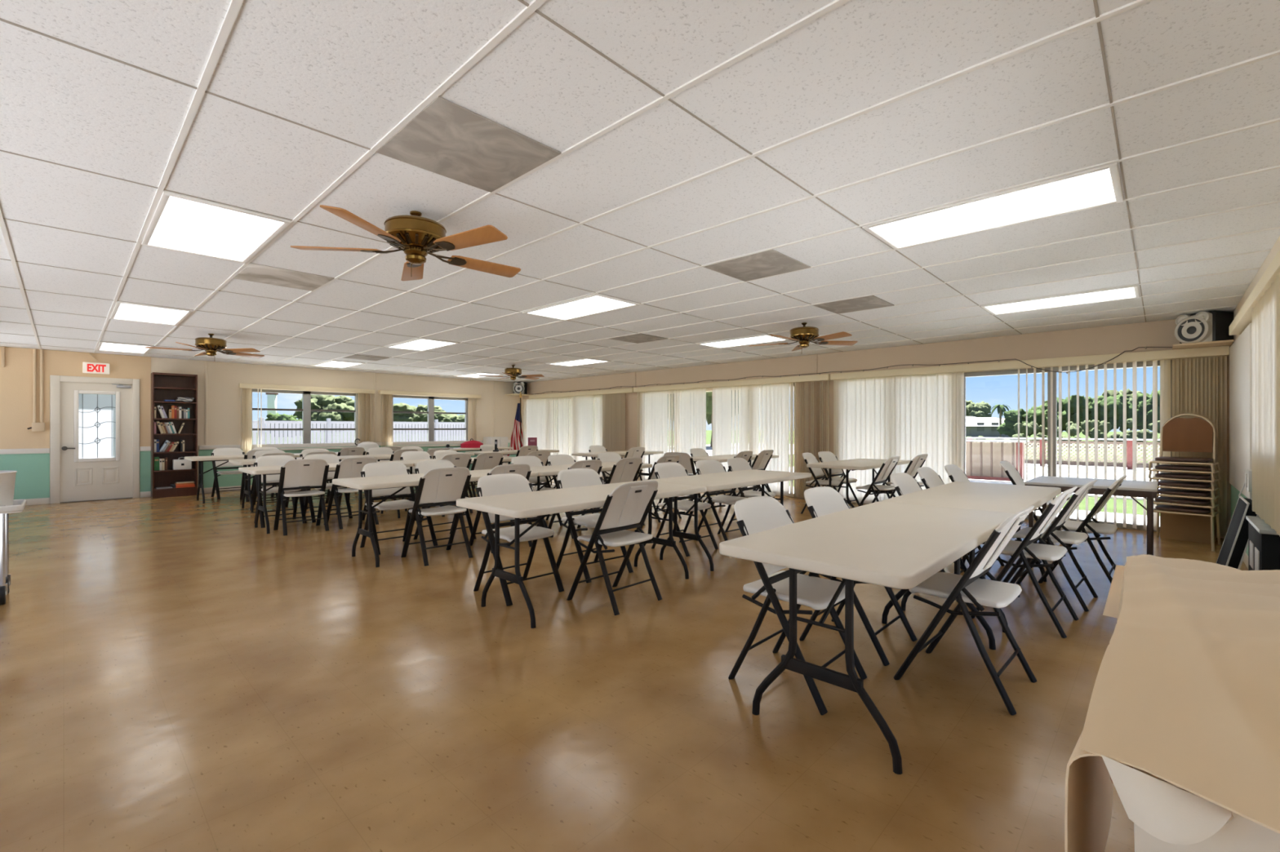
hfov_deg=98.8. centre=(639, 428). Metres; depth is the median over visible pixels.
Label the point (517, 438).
flag
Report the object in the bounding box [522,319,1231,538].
wall
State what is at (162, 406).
book
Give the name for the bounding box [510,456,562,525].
folding chair
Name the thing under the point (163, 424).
book
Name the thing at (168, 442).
book
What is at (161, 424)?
book
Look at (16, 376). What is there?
wall panel
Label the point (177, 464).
briefcase
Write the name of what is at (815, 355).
batten
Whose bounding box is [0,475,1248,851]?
floor
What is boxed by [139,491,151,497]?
baseboard
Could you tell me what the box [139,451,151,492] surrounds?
wainscot
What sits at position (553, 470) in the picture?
folding table
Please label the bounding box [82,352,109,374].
exit sign
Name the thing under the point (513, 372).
ceiling fan
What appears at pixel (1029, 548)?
folding chair
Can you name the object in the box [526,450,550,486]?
folding chair
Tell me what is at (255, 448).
folding chair
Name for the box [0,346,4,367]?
stub
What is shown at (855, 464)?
folding table
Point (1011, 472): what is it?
folding chair
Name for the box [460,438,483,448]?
tote bag
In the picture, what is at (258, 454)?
folding chair
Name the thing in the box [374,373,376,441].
batten
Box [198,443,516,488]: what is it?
wainscot
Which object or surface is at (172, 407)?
book
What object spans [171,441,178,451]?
book
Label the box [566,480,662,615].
folding chair
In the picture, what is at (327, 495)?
folding chair
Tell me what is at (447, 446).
tape dispenser
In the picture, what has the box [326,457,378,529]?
folding chair
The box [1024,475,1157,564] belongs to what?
table
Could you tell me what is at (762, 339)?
recessed light
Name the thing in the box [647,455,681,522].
folding chair
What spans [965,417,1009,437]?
house
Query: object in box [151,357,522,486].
wall
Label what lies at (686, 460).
folding chair
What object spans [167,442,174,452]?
book
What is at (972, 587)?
folding chair
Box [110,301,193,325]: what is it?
recessed light
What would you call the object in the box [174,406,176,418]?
book
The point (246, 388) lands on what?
vertical blind
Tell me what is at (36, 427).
conduit
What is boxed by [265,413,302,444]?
tree
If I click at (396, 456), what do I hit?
folding chair
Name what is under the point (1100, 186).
recessed light
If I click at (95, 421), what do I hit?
door
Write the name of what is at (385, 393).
vertical blind
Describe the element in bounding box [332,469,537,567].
folding table
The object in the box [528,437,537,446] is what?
book
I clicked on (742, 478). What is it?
folding table
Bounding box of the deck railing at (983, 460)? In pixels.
[965,440,1029,481]
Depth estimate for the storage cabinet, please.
14.20 m
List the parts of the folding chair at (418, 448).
backrest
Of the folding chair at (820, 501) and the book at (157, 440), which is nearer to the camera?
the folding chair at (820, 501)
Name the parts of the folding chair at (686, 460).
panel, backrest, leg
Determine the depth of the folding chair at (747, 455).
8.57 m
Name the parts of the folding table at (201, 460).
leg, leg, rail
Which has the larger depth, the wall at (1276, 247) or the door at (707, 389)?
the door at (707, 389)
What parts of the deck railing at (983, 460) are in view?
rail, post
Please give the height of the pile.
0.085 m
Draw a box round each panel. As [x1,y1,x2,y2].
[0,346,151,448]
[1216,496,1258,569]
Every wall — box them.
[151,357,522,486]
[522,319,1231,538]
[1231,235,1279,344]
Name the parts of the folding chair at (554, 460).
leg, backrest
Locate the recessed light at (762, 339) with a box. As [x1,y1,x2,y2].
[696,333,789,348]
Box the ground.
[256,430,1159,516]
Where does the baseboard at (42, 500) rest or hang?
attached to the wall at (224, 393)
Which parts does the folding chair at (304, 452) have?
backrest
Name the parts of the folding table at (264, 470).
leg, leg, rail, leg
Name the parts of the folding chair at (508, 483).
leg, leg, backrest, seat, leg, leg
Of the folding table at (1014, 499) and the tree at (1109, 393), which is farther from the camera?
the tree at (1109, 393)
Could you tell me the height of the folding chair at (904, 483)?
0.863 m
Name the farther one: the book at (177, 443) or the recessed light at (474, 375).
the recessed light at (474, 375)
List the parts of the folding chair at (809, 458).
leg, leg, backrest, seat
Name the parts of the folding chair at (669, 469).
leg, leg, backrest, seat, leg, leg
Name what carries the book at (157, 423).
on the bookcase at (164, 386)
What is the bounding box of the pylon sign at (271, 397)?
[265,392,278,414]
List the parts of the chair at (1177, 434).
leg, seat, seat frame, backrest, frame, leg, leg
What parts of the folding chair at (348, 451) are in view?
backrest, panel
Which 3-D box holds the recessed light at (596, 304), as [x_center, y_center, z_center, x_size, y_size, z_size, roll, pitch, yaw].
[-0.633,-1.244,5.716,1.192,0.015,0.586,0,0,44]
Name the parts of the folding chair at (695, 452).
backrest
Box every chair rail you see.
[0,448,49,454]
[139,446,151,451]
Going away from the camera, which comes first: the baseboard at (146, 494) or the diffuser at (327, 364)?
the baseboard at (146, 494)
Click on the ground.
(708, 433)
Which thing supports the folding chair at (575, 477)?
on the floor
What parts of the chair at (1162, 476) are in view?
seat, seat frame, leg, leg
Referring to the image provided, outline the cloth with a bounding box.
[1101,755,1279,851]
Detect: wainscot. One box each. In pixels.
[0,453,49,499]
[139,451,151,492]
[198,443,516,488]
[1231,484,1248,555]
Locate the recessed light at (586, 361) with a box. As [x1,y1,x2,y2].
[547,358,610,366]
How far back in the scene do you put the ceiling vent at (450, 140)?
2.44 m
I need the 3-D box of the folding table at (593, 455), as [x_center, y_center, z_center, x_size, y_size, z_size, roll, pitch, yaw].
[-0.408,0.847,10.766,0.760,0.738,1.830,0,0,44]
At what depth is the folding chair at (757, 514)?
2.63 m
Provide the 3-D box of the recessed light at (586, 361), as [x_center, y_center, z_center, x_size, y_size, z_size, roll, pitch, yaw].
[-1.174,-1.244,10.440,1.192,0.015,0.586,0,0,44]
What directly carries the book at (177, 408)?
on the bookcase at (164, 386)
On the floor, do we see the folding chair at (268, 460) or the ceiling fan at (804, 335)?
the folding chair at (268, 460)
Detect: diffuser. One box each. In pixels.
[316,361,361,368]
[459,373,497,377]
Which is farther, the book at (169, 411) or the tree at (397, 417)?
the tree at (397, 417)
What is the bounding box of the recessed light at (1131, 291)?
[980,284,1140,315]
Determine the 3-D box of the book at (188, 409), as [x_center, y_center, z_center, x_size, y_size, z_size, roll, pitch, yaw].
[-8.156,-0.263,9.903,0.154,0.190,0.028,0,0,44]
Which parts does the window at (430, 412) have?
sill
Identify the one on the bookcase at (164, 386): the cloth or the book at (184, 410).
the book at (184, 410)
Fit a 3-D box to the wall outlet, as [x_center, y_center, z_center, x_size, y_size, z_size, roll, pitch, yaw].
[4.972,0.506,4.492,0.095,0.322,0.204,0,0,44]
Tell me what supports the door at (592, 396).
in the wall at (1115, 339)
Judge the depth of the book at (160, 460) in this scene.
9.57 m
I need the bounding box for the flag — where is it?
[506,391,523,456]
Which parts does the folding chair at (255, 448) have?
leg, backrest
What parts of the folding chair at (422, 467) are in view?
leg, leg, backrest, leg, leg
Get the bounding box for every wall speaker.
[512,382,527,394]
[1174,311,1233,343]
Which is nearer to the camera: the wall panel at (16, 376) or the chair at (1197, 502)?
the chair at (1197, 502)
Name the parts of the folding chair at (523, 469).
leg, backrest, panel, leg, leg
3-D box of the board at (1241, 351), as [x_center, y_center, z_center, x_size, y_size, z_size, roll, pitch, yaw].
[5.701,-0.135,5.211,0.030,1.460,1.910,0,0,44]
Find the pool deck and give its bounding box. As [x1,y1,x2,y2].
[789,463,1159,500]
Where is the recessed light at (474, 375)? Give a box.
[455,372,502,377]
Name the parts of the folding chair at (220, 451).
leg, leg, backrest, seat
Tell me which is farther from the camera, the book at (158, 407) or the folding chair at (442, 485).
the book at (158, 407)
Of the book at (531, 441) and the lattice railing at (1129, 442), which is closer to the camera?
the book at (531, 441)
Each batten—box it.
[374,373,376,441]
[493,381,494,436]
[634,372,635,387]
[814,354,817,374]
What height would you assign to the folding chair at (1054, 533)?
0.863 m
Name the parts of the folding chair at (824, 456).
leg, backrest, seat, leg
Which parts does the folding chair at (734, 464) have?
leg, leg, backrest, seat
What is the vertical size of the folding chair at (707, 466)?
0.863 m
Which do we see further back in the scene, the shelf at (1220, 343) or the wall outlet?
the shelf at (1220, 343)
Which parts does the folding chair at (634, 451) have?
backrest, panel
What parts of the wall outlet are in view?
cord, plate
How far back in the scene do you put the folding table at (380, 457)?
9.41 m
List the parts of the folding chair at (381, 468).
leg, leg, backrest, seat, leg, leg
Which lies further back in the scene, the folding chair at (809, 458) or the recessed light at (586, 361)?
the recessed light at (586, 361)
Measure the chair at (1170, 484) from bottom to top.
0.136 m
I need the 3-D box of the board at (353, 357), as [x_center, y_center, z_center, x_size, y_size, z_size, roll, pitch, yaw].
[-4.871,-1.248,9.752,0.595,0.008,0.586,0,0,44]
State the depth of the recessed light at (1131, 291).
5.36 m
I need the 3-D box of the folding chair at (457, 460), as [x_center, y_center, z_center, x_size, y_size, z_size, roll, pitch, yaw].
[-2.714,0.790,7.832,0.510,0.863,0.488,0,0,44]
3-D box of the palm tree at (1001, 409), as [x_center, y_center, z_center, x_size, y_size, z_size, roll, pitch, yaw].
[36.111,-0.494,55.000,1.815,3.714,1.816,0,0,44]
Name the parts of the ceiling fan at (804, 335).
blade, blade, blade, blade, blade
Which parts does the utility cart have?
post, post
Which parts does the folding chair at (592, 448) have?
backrest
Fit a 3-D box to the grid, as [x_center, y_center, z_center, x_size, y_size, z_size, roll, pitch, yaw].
[-2.128,-1.250,6.719,13.450,0.009,9.776,0,0,44]
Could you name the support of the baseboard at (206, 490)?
attached to the wall at (224, 393)
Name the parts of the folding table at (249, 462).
leg, leg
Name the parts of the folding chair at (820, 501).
leg, backrest, leg, leg, leg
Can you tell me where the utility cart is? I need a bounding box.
[0,499,26,604]
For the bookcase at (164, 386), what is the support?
on the floor
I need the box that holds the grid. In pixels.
[0,0,1279,382]
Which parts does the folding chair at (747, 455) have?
backrest, panel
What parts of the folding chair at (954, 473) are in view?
backrest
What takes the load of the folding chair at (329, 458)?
on the floor
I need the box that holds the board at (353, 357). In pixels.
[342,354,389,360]
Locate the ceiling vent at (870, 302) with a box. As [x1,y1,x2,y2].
[813,295,893,314]
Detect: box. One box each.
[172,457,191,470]
[1160,510,1216,544]
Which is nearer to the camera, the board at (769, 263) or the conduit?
the board at (769, 263)
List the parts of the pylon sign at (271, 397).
panel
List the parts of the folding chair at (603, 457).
leg, backrest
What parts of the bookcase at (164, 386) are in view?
panel, shelf, shelf, shelf, shelf, shelf, shelf, shelf, panel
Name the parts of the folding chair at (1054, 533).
leg, leg, seat, leg, backrest, leg, panel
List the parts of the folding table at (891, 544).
leg, leg, leg, leg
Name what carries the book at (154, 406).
on the bookcase at (164, 386)
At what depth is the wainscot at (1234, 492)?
5.68 m
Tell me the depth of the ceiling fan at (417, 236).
3.07 m
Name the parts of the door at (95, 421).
handle, raised panel, pane, raised panel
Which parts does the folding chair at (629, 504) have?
leg, leg, seat, backrest, panel, leg, leg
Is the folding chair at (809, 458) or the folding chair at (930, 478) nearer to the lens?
the folding chair at (930, 478)
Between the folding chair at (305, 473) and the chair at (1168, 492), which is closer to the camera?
the chair at (1168, 492)
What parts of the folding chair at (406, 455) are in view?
backrest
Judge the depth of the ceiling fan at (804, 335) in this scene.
6.43 m
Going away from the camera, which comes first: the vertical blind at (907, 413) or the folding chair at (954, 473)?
the folding chair at (954, 473)
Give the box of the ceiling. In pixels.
[0,0,1279,382]
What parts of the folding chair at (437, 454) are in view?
backrest, leg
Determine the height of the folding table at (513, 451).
0.738 m
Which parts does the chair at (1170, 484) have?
seat, seat frame, leg, leg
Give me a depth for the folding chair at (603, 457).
7.98 m
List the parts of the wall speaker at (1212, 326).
panel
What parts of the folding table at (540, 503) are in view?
leg, leg, leg, leg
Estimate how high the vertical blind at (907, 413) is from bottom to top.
2.070 m
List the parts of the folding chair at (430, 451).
backrest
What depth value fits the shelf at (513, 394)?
14.78 m
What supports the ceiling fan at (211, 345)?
hanging from the ceiling
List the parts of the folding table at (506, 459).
leg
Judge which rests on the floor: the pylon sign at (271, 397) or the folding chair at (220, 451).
the folding chair at (220, 451)
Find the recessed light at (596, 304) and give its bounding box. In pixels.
[522,293,639,320]
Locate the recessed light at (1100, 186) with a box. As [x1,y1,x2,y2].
[862,162,1123,250]
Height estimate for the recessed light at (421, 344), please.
0.015 m
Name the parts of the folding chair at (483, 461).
leg, leg, backrest, panel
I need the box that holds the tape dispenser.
[444,444,453,448]
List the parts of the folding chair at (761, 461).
leg, leg, backrest, panel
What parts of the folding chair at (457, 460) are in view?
backrest, panel, leg, leg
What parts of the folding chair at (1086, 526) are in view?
leg, seat, leg, leg, backrest, panel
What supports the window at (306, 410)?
in the wall at (224, 393)
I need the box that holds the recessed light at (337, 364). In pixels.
[312,360,364,368]
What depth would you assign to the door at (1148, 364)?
7.10 m
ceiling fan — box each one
[144,333,264,358]
[290,204,520,280]
[478,364,544,380]
[749,322,857,351]
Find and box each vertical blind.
[238,383,374,454]
[378,390,481,451]
[522,387,633,479]
[633,373,831,497]
[830,346,1229,537]
[1228,249,1279,537]
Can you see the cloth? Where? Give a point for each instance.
(1166, 817)
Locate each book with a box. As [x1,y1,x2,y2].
[154,406,155,418]
[154,422,155,434]
[154,439,156,452]
[154,457,159,471]
[155,404,164,418]
[155,421,163,434]
[155,439,159,452]
[159,440,168,452]
[159,458,161,471]
[160,405,167,418]
[160,422,165,433]
[161,458,164,470]
[162,422,168,433]
[162,440,170,452]
[164,422,169,433]
[164,442,171,452]
[164,457,167,470]
[166,422,172,433]
[167,422,174,433]
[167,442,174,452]
[168,409,171,418]
[168,441,177,452]
[170,405,174,418]
[170,422,176,433]
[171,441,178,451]
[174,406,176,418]
[176,407,178,418]
[177,422,184,433]
[178,406,181,418]
[179,440,182,451]
[181,407,183,418]
[183,408,186,418]
[186,408,189,418]
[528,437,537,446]
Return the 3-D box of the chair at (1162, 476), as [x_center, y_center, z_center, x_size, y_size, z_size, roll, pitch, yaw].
[5.689,0.553,5.742,0.439,0.136,0.492,0,0,-38]
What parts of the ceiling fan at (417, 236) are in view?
blade, blade, blade, blade, blade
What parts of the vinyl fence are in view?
post, post, rail, post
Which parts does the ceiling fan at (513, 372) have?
blade, blade, blade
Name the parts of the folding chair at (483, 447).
backrest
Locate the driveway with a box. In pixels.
[667,444,790,456]
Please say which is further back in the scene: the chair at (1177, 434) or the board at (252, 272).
the chair at (1177, 434)
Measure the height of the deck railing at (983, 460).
1.020 m
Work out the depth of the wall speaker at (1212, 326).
5.85 m
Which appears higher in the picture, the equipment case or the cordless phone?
the cordless phone
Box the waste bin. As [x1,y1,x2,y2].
[0,470,17,506]
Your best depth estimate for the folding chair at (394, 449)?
10.74 m
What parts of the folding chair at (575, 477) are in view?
leg, leg, seat, backrest, leg, leg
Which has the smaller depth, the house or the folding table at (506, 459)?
the folding table at (506, 459)
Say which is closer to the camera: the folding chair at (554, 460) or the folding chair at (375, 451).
the folding chair at (554, 460)
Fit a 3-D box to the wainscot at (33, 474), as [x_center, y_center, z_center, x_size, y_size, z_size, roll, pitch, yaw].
[-9.906,0.765,8.291,0.006,0.720,1.345,0,0,44]
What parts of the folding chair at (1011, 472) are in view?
backrest, leg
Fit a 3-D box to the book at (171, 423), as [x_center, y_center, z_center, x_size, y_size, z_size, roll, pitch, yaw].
[-8.298,-0.002,9.754,0.154,0.209,0.083,0,0,44]
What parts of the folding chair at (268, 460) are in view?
leg, leg, backrest, seat, leg, leg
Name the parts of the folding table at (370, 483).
leg, leg, rail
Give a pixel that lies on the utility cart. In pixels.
(18, 506)
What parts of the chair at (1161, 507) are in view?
leg, seat, seat frame, leg, leg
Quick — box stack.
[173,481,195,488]
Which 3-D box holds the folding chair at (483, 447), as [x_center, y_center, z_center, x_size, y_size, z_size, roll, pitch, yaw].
[-3.081,0.790,11.633,0.510,0.863,0.488,0,0,34]
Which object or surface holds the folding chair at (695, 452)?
on the floor
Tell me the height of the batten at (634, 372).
0.344 m
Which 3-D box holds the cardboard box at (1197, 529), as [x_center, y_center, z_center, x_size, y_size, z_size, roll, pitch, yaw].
[5.972,1.049,5.981,0.280,0.332,0.400,0,0,-36]
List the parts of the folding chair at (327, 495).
leg, backrest, leg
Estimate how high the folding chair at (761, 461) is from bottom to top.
0.863 m
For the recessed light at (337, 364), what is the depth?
10.73 m
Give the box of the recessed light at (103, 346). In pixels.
[96,341,154,354]
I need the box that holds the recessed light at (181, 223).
[141,190,291,263]
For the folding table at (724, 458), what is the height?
0.738 m
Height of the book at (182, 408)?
0.200 m
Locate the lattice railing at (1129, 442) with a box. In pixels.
[966,437,1159,469]
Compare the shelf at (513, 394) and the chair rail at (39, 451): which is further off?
the shelf at (513, 394)
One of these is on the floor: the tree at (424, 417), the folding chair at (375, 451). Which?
the folding chair at (375, 451)
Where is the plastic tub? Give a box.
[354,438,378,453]
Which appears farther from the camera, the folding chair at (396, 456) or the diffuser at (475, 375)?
the diffuser at (475, 375)
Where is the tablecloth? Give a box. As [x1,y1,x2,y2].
[1064,554,1279,851]
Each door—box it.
[49,375,139,503]
[551,395,594,455]
[644,382,796,497]
[851,360,1171,532]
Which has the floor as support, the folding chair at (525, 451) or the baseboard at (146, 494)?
the folding chair at (525, 451)
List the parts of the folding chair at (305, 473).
leg, leg, seat, backrest, panel, leg, leg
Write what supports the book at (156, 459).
on the bookcase at (164, 386)
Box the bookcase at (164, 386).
[151,372,197,498]
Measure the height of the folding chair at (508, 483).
0.863 m
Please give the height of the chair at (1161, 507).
0.388 m
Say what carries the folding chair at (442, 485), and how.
on the floor
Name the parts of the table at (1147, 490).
leg, leg, leg, leg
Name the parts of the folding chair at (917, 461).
leg, seat, backrest, panel, leg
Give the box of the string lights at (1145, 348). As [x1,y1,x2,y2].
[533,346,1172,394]
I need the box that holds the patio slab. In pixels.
[789,486,1159,526]
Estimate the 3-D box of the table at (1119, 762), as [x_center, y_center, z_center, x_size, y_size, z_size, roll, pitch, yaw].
[1.413,0.848,1.147,0.575,0.735,1.530,0,0,44]
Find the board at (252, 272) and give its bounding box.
[233,262,333,291]
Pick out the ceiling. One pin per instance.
(350, 70)
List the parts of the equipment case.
lid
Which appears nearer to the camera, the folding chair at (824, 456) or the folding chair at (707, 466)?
the folding chair at (707, 466)
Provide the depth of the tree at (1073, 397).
38.14 m
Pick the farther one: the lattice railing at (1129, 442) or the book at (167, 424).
the lattice railing at (1129, 442)
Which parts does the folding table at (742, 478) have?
leg, leg, leg, leg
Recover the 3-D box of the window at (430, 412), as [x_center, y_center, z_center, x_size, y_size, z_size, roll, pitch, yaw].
[-5.088,-0.168,13.393,0.140,1.235,1.980,0,0,44]
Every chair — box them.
[211,448,248,499]
[240,449,277,502]
[249,453,296,510]
[250,447,279,493]
[252,449,286,504]
[253,455,306,528]
[273,458,328,535]
[297,451,337,509]
[299,448,338,503]
[303,453,352,522]
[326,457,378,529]
[337,447,365,494]
[360,462,426,555]
[366,447,402,497]
[380,448,417,501]
[383,446,401,452]
[400,446,424,487]
[400,451,432,508]
[400,466,472,566]
[413,459,475,546]
[415,448,449,493]
[428,453,472,516]
[431,449,473,505]
[465,452,503,511]
[469,463,532,553]
[473,473,564,606]
[480,444,507,465]
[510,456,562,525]
[515,445,537,483]
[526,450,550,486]
[545,454,594,519]
[547,459,602,538]
[556,468,633,583]
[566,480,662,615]
[588,445,607,484]
[596,452,622,508]
[596,457,644,525]
[624,447,644,480]
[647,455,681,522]
[651,462,718,556]
[662,452,702,508]
[689,448,725,496]
[694,459,746,541]
[712,450,752,504]
[724,457,775,531]
[728,496,866,715]
[737,449,773,497]
[799,486,917,666]
[800,453,840,514]
[817,451,859,506]
[855,456,900,506]
[886,453,928,497]
[890,472,967,601]
[893,505,1036,715]
[916,466,981,563]
[944,464,1012,566]
[970,486,1078,638]
[1000,461,1053,544]
[1009,479,1097,612]
[1038,475,1126,583]
[1147,413,1220,473]
[1147,464,1220,481]
[1148,472,1220,490]
[1153,496,1220,516]
[1153,504,1220,551]
[1156,488,1220,507]
[1157,480,1220,499]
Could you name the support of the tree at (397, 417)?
on the ground
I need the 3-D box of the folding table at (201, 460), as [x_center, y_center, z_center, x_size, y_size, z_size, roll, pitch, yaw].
[-6.687,0.847,9.537,0.760,0.738,1.830,0,0,44]
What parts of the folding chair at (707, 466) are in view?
leg, leg, backrest, seat, leg, leg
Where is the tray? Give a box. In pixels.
[0,499,26,514]
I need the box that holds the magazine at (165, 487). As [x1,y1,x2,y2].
[155,486,172,488]
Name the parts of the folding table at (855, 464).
leg, leg, leg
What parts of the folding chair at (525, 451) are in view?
backrest, panel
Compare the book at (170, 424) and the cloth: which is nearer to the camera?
the cloth
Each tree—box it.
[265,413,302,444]
[293,394,354,443]
[393,402,444,441]
[420,410,464,433]
[667,390,738,447]
[965,400,991,417]
[990,404,1009,437]
[996,408,1047,437]
[1027,395,1084,444]
[1056,394,1132,447]
[1097,388,1142,432]
[1131,389,1159,433]
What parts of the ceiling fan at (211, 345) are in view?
blade, blade, blade, blade, blade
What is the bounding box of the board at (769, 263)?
[704,248,810,281]
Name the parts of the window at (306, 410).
sill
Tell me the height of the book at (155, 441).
0.220 m
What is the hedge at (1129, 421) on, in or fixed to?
on the ground
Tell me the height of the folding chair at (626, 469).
0.863 m
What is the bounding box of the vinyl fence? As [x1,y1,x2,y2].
[252,417,464,444]
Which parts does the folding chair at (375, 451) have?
backrest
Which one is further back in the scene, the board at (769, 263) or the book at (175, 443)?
the book at (175, 443)
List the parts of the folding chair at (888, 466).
leg, seat, leg, leg, leg, backrest, panel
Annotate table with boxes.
[184,453,301,503]
[228,455,370,512]
[238,461,413,533]
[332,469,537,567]
[361,452,474,500]
[396,456,513,511]
[427,446,511,452]
[456,480,706,628]
[465,448,559,488]
[519,462,652,528]
[571,450,663,480]
[644,469,810,571]
[691,453,778,505]
[719,501,1014,774]
[806,458,911,508]
[882,481,1061,632]
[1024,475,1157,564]
[1110,762,1187,791]
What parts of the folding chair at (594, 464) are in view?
leg, backrest, panel, leg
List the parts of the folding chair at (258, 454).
backrest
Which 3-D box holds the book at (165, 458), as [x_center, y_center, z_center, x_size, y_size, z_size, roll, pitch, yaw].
[-8.366,0.632,9.684,0.154,0.220,0.025,0,0,44]
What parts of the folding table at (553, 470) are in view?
leg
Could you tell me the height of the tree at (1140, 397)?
4.136 m
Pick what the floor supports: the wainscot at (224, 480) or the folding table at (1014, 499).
the folding table at (1014, 499)
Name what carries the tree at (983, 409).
on the ground
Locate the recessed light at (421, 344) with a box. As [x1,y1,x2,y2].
[385,337,459,351]
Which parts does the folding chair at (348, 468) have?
leg, leg, seat, backrest, panel, leg, leg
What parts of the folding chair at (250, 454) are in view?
leg, leg, backrest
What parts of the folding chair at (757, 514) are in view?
leg, backrest, leg, leg, seat, leg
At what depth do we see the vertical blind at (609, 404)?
13.41 m
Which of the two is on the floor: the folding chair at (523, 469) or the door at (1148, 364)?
the folding chair at (523, 469)
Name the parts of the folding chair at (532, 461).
backrest, seat, leg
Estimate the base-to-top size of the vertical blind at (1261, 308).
1.590 m
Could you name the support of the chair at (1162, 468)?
on the chair at (1162, 476)
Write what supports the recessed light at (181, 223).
in the ceiling
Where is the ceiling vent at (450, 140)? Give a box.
[376,96,561,192]
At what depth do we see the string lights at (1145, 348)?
7.96 m
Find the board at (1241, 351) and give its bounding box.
[1229,323,1252,498]
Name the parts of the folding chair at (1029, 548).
leg, leg, seat, leg, backrest, leg, panel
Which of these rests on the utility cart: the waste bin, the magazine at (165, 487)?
the waste bin
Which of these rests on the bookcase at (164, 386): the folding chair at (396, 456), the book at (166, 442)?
the book at (166, 442)
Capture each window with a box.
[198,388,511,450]
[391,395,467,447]
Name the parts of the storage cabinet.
door, door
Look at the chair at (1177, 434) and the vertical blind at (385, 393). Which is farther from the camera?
the vertical blind at (385, 393)
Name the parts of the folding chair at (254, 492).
leg, backrest, leg, leg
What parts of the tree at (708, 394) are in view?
crown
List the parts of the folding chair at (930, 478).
backrest, leg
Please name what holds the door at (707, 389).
in the wall at (1115, 339)
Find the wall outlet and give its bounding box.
[1238,469,1252,497]
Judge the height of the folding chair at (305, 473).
0.863 m
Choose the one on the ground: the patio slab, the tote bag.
the patio slab
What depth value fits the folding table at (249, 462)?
8.12 m
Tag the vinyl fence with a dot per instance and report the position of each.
(281, 436)
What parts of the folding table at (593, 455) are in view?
leg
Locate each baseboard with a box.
[25,497,49,505]
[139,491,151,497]
[199,481,329,493]
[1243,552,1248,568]
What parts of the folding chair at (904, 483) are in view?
backrest, leg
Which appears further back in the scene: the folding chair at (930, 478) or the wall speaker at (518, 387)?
the wall speaker at (518, 387)
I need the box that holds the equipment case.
[1245,515,1279,570]
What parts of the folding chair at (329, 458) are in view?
leg, leg, backrest, seat, leg, leg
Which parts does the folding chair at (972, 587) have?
leg, seat, leg, leg, backrest, panel, leg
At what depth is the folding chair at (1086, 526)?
4.12 m
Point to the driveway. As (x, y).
(708, 450)
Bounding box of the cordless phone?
[493,440,498,451]
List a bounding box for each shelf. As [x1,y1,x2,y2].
[504,393,532,395]
[1172,339,1234,349]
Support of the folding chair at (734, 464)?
on the floor
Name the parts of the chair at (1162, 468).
leg, seat, seat frame, leg, leg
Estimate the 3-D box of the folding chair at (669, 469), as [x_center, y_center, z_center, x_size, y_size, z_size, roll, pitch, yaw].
[0.443,0.790,5.516,0.488,0.863,0.510,0,0,-45]
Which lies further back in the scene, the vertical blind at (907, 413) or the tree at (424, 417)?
the tree at (424, 417)
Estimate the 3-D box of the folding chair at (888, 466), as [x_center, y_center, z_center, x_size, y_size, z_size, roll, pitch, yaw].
[3.081,0.790,7.146,0.510,0.863,0.488,0,0,44]
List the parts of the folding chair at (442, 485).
leg, leg, seat, backrest, panel, leg, leg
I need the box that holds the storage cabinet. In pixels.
[483,436,507,463]
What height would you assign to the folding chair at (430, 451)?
0.863 m
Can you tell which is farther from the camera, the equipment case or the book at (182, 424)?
the book at (182, 424)
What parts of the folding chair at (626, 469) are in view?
leg, backrest, panel, leg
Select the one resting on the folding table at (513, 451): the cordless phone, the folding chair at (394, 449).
the cordless phone
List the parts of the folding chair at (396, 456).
backrest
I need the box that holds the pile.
[175,397,194,402]
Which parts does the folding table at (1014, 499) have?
leg, leg, leg, leg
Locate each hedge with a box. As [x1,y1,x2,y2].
[965,433,1041,446]
[1013,418,1159,447]
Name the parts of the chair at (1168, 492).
seat, seat frame, leg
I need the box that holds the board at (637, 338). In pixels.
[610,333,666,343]
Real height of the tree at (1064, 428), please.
4.066 m
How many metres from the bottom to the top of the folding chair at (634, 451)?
0.863 m
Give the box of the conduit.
[27,348,44,431]
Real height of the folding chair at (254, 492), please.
0.863 m
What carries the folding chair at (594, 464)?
on the floor
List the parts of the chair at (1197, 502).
seat, seat frame, leg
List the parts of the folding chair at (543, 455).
backrest, panel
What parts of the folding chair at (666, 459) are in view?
leg, leg, backrest, leg, panel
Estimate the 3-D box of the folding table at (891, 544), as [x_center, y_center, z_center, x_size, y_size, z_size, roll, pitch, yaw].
[1.215,0.847,2.675,0.760,0.738,1.830,0,0,44]
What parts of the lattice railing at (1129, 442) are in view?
post, rail, lattice panel, post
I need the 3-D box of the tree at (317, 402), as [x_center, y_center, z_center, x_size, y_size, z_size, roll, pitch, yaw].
[-28.147,-0.951,49.870,6.112,4.624,5.716,0,0,44]
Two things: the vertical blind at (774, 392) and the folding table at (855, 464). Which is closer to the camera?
the folding table at (855, 464)
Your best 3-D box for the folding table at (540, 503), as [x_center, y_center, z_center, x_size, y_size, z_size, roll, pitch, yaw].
[-0.344,0.847,4.076,0.760,0.738,1.830,0,0,44]
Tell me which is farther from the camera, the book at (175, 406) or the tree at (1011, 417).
the tree at (1011, 417)

